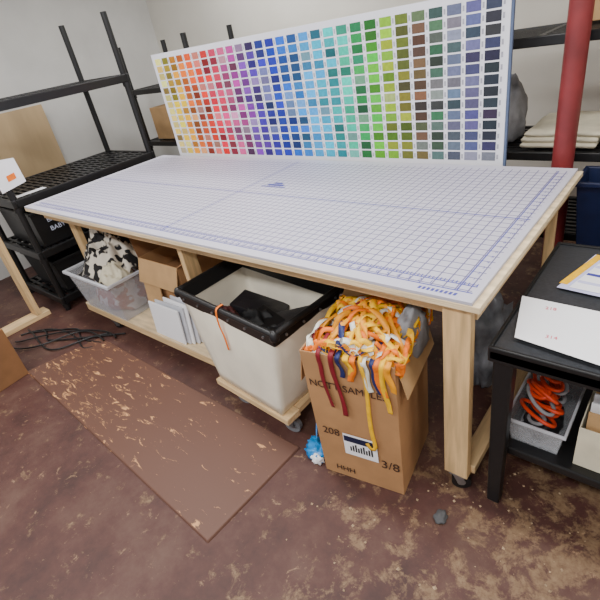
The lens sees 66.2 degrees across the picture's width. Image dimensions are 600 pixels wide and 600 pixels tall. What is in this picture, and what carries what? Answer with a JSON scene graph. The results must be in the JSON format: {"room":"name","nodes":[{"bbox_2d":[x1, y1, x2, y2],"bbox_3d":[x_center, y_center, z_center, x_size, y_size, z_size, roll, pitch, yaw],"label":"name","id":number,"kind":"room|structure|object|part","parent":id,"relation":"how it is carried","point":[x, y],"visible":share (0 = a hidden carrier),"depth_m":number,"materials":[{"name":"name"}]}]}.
{"room":"sewing workshop","nodes":[
{"label":"sewing workshop","id":0,"kind":"room"},
{"bbox_2d":[0,0,179,279],"bbox_3d":[-3.413,-1.259,3.723,0.100,2.800,5.800,15,39,37],"label":"wall","id":1,"kind":"structure","parent":0,"point":[34,56],"depth_m":4.74,"materials":[{"name":"grey paint"}]},
{"bbox_2d":[0,237,599,599],"bbox_3d":[-0.338,0.709,2.274,7.400,0.100,5.900,15,39,37],"label":"floor","id":2,"kind":"structure","parent":0,"point":[76,523],"depth_m":1.81,"materials":[{"name":"paint"}]},
{"bbox_2d":[0,328,27,391],"bbox_3d":[-2.104,0.385,2.947,0.460,0.362,0.370,11,37,33],"label":"carton","id":3,"kind":"object","parent":2,"relation":"on","point":[12,369],"visible":1,"depth_m":2.92,"materials":[{"name":"brown cardboard"}]},
{"bbox_2d":[0,237,50,336],"bbox_3d":[-2.407,-0.187,3.238,0.120,1.138,0.800,15,39,37],"label":"frame","id":4,"kind":"object","parent":2,"relation":"on","point":[37,314],"visible":0.97,"depth_m":3.57,"materials":[{"name":"brown wood"}]},
{"bbox_3d":[-2.314,0.278,3.516,0.120,0.038,0.800,15,39,37],"label":"plate","id":5,"kind":"part","parent":4,"relation":"part of","materials":[{"name":"brown wood"}]},
{"bbox_2d":[13,328,125,349],"bbox_3d":[-1.689,0.278,3.320,0.928,0.023,0.271,-1,32,16],"label":"power cables","id":6,"kind":"object","parent":2,"relation":"on","point":[78,330],"visible":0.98,"depth_m":3.32,"materials":[{"name":"black plastic"}]},
{"bbox_2d":[0,11,155,310],"bbox_3d":[-1.964,-1.115,3.811,0.778,1.980,1.281,15,39,37],"label":"shelving unit","id":7,"kind":"object","parent":2,"relation":"on","point":[17,191],"visible":0.65,"depth_m":3.67,"materials":[{"name":"black plastic"}]},
{"bbox_2d":[6,173,15,181],"bbox_3d":[-2.010,-0.854,3.201,0.001,0.050,0.060,15,39,37],"label":"print","id":8,"kind":"object","parent":7,"relation":"attached to","point":[12,176],"depth_m":3.20},
{"bbox_3d":[-2.592,-0.911,3.678,0.048,1.980,0.048,15,39,37],"label":"post","id":9,"kind":"part","parent":7,"relation":"part of","materials":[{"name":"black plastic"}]},
{"bbox_2d":[0,104,65,177],"bbox_3d":[-2.570,-1.119,4.573,0.020,1.420,0.650,15,39,37],"label":"board","id":10,"kind":"object","parent":7,"relation":"on","point":[27,136],"visible":0.31,"depth_m":4.40,"materials":[{"name":"brown cardboard"}]},
{"bbox_3d":[-2.055,-0.764,3.253,0.048,1.980,0.048,15,39,37],"label":"post","id":11,"kind":"part","parent":7,"relation":"part of","materials":[{"name":"black plastic"}]},
{"bbox_2d":[0,194,88,246],"bbox_3d":[-2.063,-0.700,3.794,0.644,0.277,0.514,15,39,37],"label":"storage bin","id":12,"kind":"object","parent":7,"relation":"on","point":[48,232],"visible":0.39,"depth_m":3.57,"materials":[{"name":"plastic"}]},
{"bbox_2d":[20,238,91,289],"bbox_3d":[-1.996,-0.361,3.996,0.644,0.277,0.514,15,39,37],"label":"storage bin","id":13,"kind":"object","parent":7,"relation":"on","point":[63,260],"visible":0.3,"depth_m":3.77,"materials":[{"name":"black plastic"}]},
{"bbox_3d":[-1.861,-1.489,4.402,0.048,1.980,0.048,15,39,37],"label":"post","id":14,"kind":"part","parent":7,"relation":"part of","materials":[{"name":"black plastic"}]},
{"bbox_2d":[114,234,130,243],"bbox_3d":[-1.646,-0.638,4.343,0.644,0.277,0.524,15,39,37],"label":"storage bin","id":15,"kind":"object","parent":7,"relation":"on","point":[126,239],"visible":0.05,"depth_m":4.02,"materials":[{"name":"plastic"}]},
{"bbox_3d":[-1.325,-1.342,3.978,0.048,1.980,0.048,15,39,37],"label":"post","id":16,"kind":"part","parent":7,"relation":"part of","materials":[{"name":"black plastic"}]},
{"bbox_2d":[28,338,299,542],"bbox_3d":[-0.927,0.593,2.556,2.001,0.010,0.587,15,39,37],"label":"anti-fatigue mat","id":17,"kind":"object","parent":2,"relation":"on","point":[204,459],"visible":0.89,"depth_m":2.31,"materials":[{"name":"brown plastic"}]},
{"bbox_2d":[118,24,233,150],"bbox_3d":[-1.017,-1.641,4.602,1.052,1.750,0.582,15,39,37],"label":"shelving unit","id":18,"kind":"object","parent":2,"relation":"on","point":[155,88],"visible":0.1,"depth_m":4.44,"materials":[{"name":"black metal"}]},
{"bbox_3d":[-1.557,-1.617,4.743,0.048,1.750,0.048,15,39,37],"label":"post","id":19,"kind":"part","parent":18,"relation":"part of","materials":[{"name":"black plastic"}]},
{"bbox_2d":[149,104,174,138],"bbox_3d":[-1.187,-1.823,4.612,0.400,0.295,0.400,15,39,37],"label":"carton","id":20,"kind":"object","parent":18,"relation":"on","point":[160,116],"visible":0.24,"depth_m":4.52,"materials":[{"name":"cardboard"}]},
{"bbox_3d":[-1.236,-1.872,5.062,0.048,1.750,0.048,15,39,37],"label":"post","id":21,"kind":"part","parent":18,"relation":"part of","materials":[{"name":"black plastic"}]},
{"bbox_3d":[-0.798,-1.410,4.143,0.048,1.750,0.048,15,39,37],"label":"post","id":22,"kind":"part","parent":18,"relation":"part of","materials":[{"name":"black plastic"}]},
{"bbox_3d":[-0.476,-1.665,4.462,0.048,1.750,0.048,15,39,37],"label":"post","id":23,"kind":"part","parent":18,"relation":"part of","materials":[{"name":"black plastic"}]},
{"bbox_2d":[174,260,343,431],"bbox_3d":[-0.173,0.200,2.339,0.776,0.640,0.490,19,42,40],"label":"cart","id":24,"kind":"object","parent":2,"relation":"on","point":[253,323],"visible":0.91,"depth_m":2.17,"materials":[{"name":"fabric"}]},
{"bbox_2d":[24,155,582,487],"bbox_3d":[-0.260,-0.233,2.835,3.156,0.900,1.207,15,39,37],"label":"table","id":25,"kind":"object","parent":2,"relation":"on","point":[445,238],"visible":0.94,"depth_m":2.00,"materials":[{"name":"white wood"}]},
{"bbox_3d":[-1.596,-0.358,3.439,0.090,0.780,0.038,15,39,37],"label":"leg","id":26,"kind":"part","parent":25,"relation":"part of","materials":[{"name":"brown wood"}]},
{"bbox_2d":[62,228,148,309],"bbox_3d":[-1.305,-0.249,3.243,0.620,0.588,0.490,15,39,37],"label":"tub","id":27,"kind":"object","parent":25,"relation":"on","point":[109,259],"visible":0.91,"depth_m":3.13,"materials":[{"name":"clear plastic"}]},
{"bbox_3d":[-1.030,0.199,3.061,1.510,0.050,0.038,15,39,37],"label":"rail","id":28,"kind":"part","parent":25,"relation":"part of","materials":[{"name":"brown wood"}]},
{"bbox_2d":[148,295,202,344],"bbox_3d":[-0.746,0.101,2.768,0.400,0.288,0.112,15,39,37],"label":"paper stack","id":29,"kind":"object","parent":25,"relation":"on","point":[172,319],"visible":0.85,"depth_m":2.73,"materials":[{"name":"white paper"}]},
{"bbox_2d":[129,238,223,301],"bbox_3d":[-0.723,-0.202,2.987,0.562,0.573,0.470,15,39,37],"label":"open cardboard box","id":30,"kind":"object","parent":25,"relation":"on","point":[161,271],"visible":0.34,"depth_m":2.95,"materials":[{"name":"brown cardboard"}]},
{"bbox_3d":[-0.557,-0.034,2.566,0.038,0.655,0.085,15,39,37],"label":"leg","id":31,"kind":"part","parent":25,"relation":"part of","materials":[{"name":"brown wood"}]},
{"bbox_3d":[0.541,0.331,1.573,0.089,0.778,0.038,15,39,37],"label":"leg","id":32,"kind":"part","parent":25,"relation":"part of","materials":[{"name":"brown wood"}]},
{"bbox_3d":[1.188,-0.182,2.215,0.040,0.778,0.029,15,39,37],"label":"leg","id":33,"kind":"part","parent":25,"relation":"part of","materials":[{"name":"brown wood"}]},
{"bbox_2d":[304,424,324,464],"bbox_3d":[0.061,0.531,2.022,0.118,0.321,0.218,0,32,18],"label":"packet","id":34,"kind":"object","parent":2,"relation":"on","point":[314,451],"visible":0.84,"depth_m":2.03,"materials":[{"name":"plastic"}]},
{"bbox_2d":[151,0,515,165],"bbox_3d":[0.031,-0.881,3.091,2.608,1.640,0.052,15,39,37],"label":"chart","id":35,"kind":"object","parent":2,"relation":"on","point":[425,82],"visible":0.94,"depth_m":2.53,"materials":[{"name":"multicoloured paper"}]},
{"bbox_2d":[299,289,433,494],"bbox_3d":[0.305,0.319,1.860,0.421,0.763,0.466,8,35,29],"label":"box","id":36,"kind":"object","parent":2,"relation":"on","point":[364,363],"visible":0.97,"depth_m":1.67,"materials":[{"name":"brown cardboard"}]},
{"bbox_2d":[433,509,447,523],"bbox_3d":[0.521,0.800,1.707,0.052,0.030,0.066,15,39,37],"label":"scrap","id":37,"kind":"object","parent":2,"relation":"on","point":[440,517],"visible":1,"depth_m":1.70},
{"bbox_2d":[473,290,512,387],"bbox_3d":[0.903,0.145,2.216,0.226,0.495,0.358,15,39,37],"label":"bag","id":38,"kind":"object","parent":2,"relation":"on","point":[496,313],"visible":0.32,"depth_m":2.10,"materials":[{"name":"grey plastic"}]},
{"bbox_2d":[487,242,599,502],"bbox_3d":[1.108,0.330,1.601,0.645,0.735,0.765,15,39,37],"label":"side table","id":39,"kind":"object","parent":2,"relation":"on","point":[508,353],"visible":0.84,"depth_m":1.54,"materials":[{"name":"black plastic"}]},
{"bbox_3d":[0.685,0.461,1.574,0.060,0.683,0.055,15,39,37],"label":"leg","id":40,"kind":"part","parent":39,"relation":"part of","materials":[{"name":"black plastic"}]},
{"bbox_2d":[488,242,599,391],"bbox_3d":[1.051,0.042,1.429,0.645,0.055,0.765,15,39,37],"label":"tray","id":41,"kind":"object","parent":39,"relation":"on","point":[505,350],"depth_m":1.41,"materials":[{"name":"plastic"}]},
{"bbox_2d":[511,372,585,440],"bbox_3d":[0.881,0.350,1.638,0.194,0.239,0.304,15,39,37],"label":"tub","id":42,"kind":"object","parent":39,"relation":"on","point":[543,417],"visible":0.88,"depth_m":1.58,"materials":[{"name":"white plastic"}]},
{"bbox_3d":[0.824,0.412,1.603,0.054,0.046,0.089,-4,31,12],"label":"cord","id":43,"kind":"part","parent":42,"relation":"part of","materials":[{"name":"grey fabric"}]},
{"bbox_3d":[0.827,0.391,1.601,0.137,0.056,0.124,15,39,37],"label":"cord","id":44,"kind":"part","parent":42,"relation":"part of","materials":[{"name":"orange plastic"}]},
{"bbox_3d":[0.822,0.310,1.579,0.061,0.042,0.107,-5,31,10],"label":"cord","id":45,"kind":"part","parent":42,"relation":"part of","materials":[{"name":"orange plastic"}]},
{"bbox_3d":[0.827,0.339,1.581,0.080,0.046,0.141,-6,31,9],"label":"cord","id":46,"kind":"part","parent":42,"relation":"part of","materials":[{"name":"grey fabric"}]},
{"bbox_3d":[0.843,0.313,1.602,0.114,0.042,0.107,15,39,37],"label":"cord","id":47,"kind":"part","parent":42,"relation":"part of","materials":[{"name":"orange plastic"}]},
{"bbox_3d":[0.822,0.309,1.544,0.056,0.055,0.124,-14,30,-4],"label":"cord","id":48,"kind":"part","parent":42,"relation":"part of","materials":[{"name":"orange plastic"}]},
{"bbox_3d":[0.869,0.376,1.630,0.079,0.035,0.135,-9,30,3],"label":"cord","id":49,"kind":"part","parent":42,"relation":"part of","materials":[{"name":"orange plastic"}]},
{"bbox_3d":[0.892,0.299,1.663,0.103,0.089,0.080,15,39,37],"label":"cord","id":50,"kind":"part","parent":42,"relation":"part of","materials":[{"name":"orange plastic"}]},
{"bbox_3d":[0.852,0.362,1.588,0.118,0.057,0.098,15,39,37],"label":"cord","id":51,"kind":"part","parent":42,"relation":"part of","materials":[{"name":"orange plastic"}]},
{"bbox_3d":[0.874,0.365,1.613,0.065,0.059,0.097,-7,31,7],"label":"cord","id":52,"kind":"part","parent":42,"relation":"part of","materials":[{"name":"orange plastic"}]},
{"bbox_3d":[0.858,0.279,1.566,0.084,0.021,0.085,15,39,37],"label":"cord","id":53,"kind":"part","parent":42,"relation":"part of","materials":[{"name":"orange plastic"}]},
{"bbox_3d":[0.867,0.255,1.585,0.059,0.018,0.098,-10,30,3],"label":"cord","id":54,"kind":"part","parent":42,"relation":"part of","materials":[{"name":"orange plastic"}]},
{"bbox_3d":[0.880,0.284,1.586,0.093,0.047,0.077,15,39,37],"label":"cord","id":55,"kind":"part","parent":42,"relation":"part of","materials":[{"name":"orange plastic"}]},
{"bbox_3d":[0.914,0.323,1.651,0.067,0.044,0.113,-6,31,10],"label":"cord","id":56,"kind":"part","parent":42,"relation":"part of","materials":[{"name":"grey fabric"}]},
{"bbox_2d":[507,375,599,488],"bbox_3d":[1.143,0.434,1.682,0.585,0.035,0.645,15,39,37],"label":"tray","id":57,"kind":"object","parent":39,"relation":"on","point":[554,454],"depth_m":1.62,"materials":[{"name":"black plastic"}]},
{"bbox_2d":[515,255,599,365],"bbox_3d":[1.007,0.022,1.412,0.580,0.008,0.660,15,39,37],"label":"paper sheets","id":58,"kind":"object","parent":39,"relation":"on","point":[573,331],"visible":1,"depth_m":1.40,"materials":[{"name":"white paper"}]},
{"bbox_2d":[573,390,599,472],"bbox_3d":[1.071,0.391,1.497,0.230,0.248,0.300,15,39,37],"label":"carton","id":59,"kind":"object","parent":39,"relation":"on","point":[587,449],"visible":0.94,"depth_m":1.47,"materials":[{"name":"beige cardboard"}]},
{"bbox_2d":[506,20,599,240],"bbox_3d":[1.697,-0.827,2.189,1.622,1.900,0.542,15,39,37],"label":"shelving unit","id":60,"kind":"object","parent":2,"relation":"on","point":[553,34],"visible":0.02,"depth_m":2.30,"materials":[{"name":"black metal"}]},
{"bbox_2d":[507,73,527,142],"bbox_3d":[1.159,-1.062,2.531,0.164,0.324,0.321,15,39,37],"label":"bag","id":61,"kind":"object","parent":60,"relation":"on","point":[518,108],"visible":0.52,"depth_m":2.47,"materials":[{"name":"plastic"}]},
{"bbox_2d":[520,111,599,148],"bbox_3d":[1.404,-0.892,2.392,0.357,0.089,0.430,15,39,37],"label":"folded cloth","id":62,"kind":"object","parent":60,"relation":"on","point":[541,135],"visible":0.78,"depth_m":2.31,"materials":[{"name":"beige fabric"}]},
{"bbox_2d":[593,0,599,20],"bbox_3d":[1.572,-1.449,2.006,0.550,0.320,0.250,15,39,37],"label":"carton","id":63,"kind":"object","parent":60,"relation":"on","point":[596,15],"visible":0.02,"depth_m":2.11,"materials":[{"name":"cardboard"}]},
{"bbox_2d":[575,166,599,246],"bbox_3d":[1.577,-0.173,2.181,0.544,0.842,0.244,15,39,37],"label":"storage bin","id":64,"kind":"object","parent":2,"relation":"on","point":[588,186],"visible":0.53,"depth_m":2.12,"materials":[{"name":"blue plastic"}]},
{"bbox_3d":[1.393,0.089,2.625,0.170,0.012,0.110,15,39,37],"label":"base plate","id":65,"kind":"object","parent":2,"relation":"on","visible":0},
{"bbox_2d":[540,0,594,267],"bbox_3d":[1.157,-1.096,1.917,0.092,2.788,0.092,15,39,37],"label":"column","id":66,"kind":"structure","parent":65,"relation":"on","point":[580,12],"depth_m":1.99,"materials":[{"name":"red metal"}]},
{"bbox_2d":[146,0,599,195],"bbox_3d":[1.213,-1.939,3.321,7.400,2.800,0.100,15,39,37],"label":"wall","id":67,"kind":"structure","parent":0,"point":[538,69],"depth_m":3.77,"materials":[{"name":"beige paint"}]}
]}

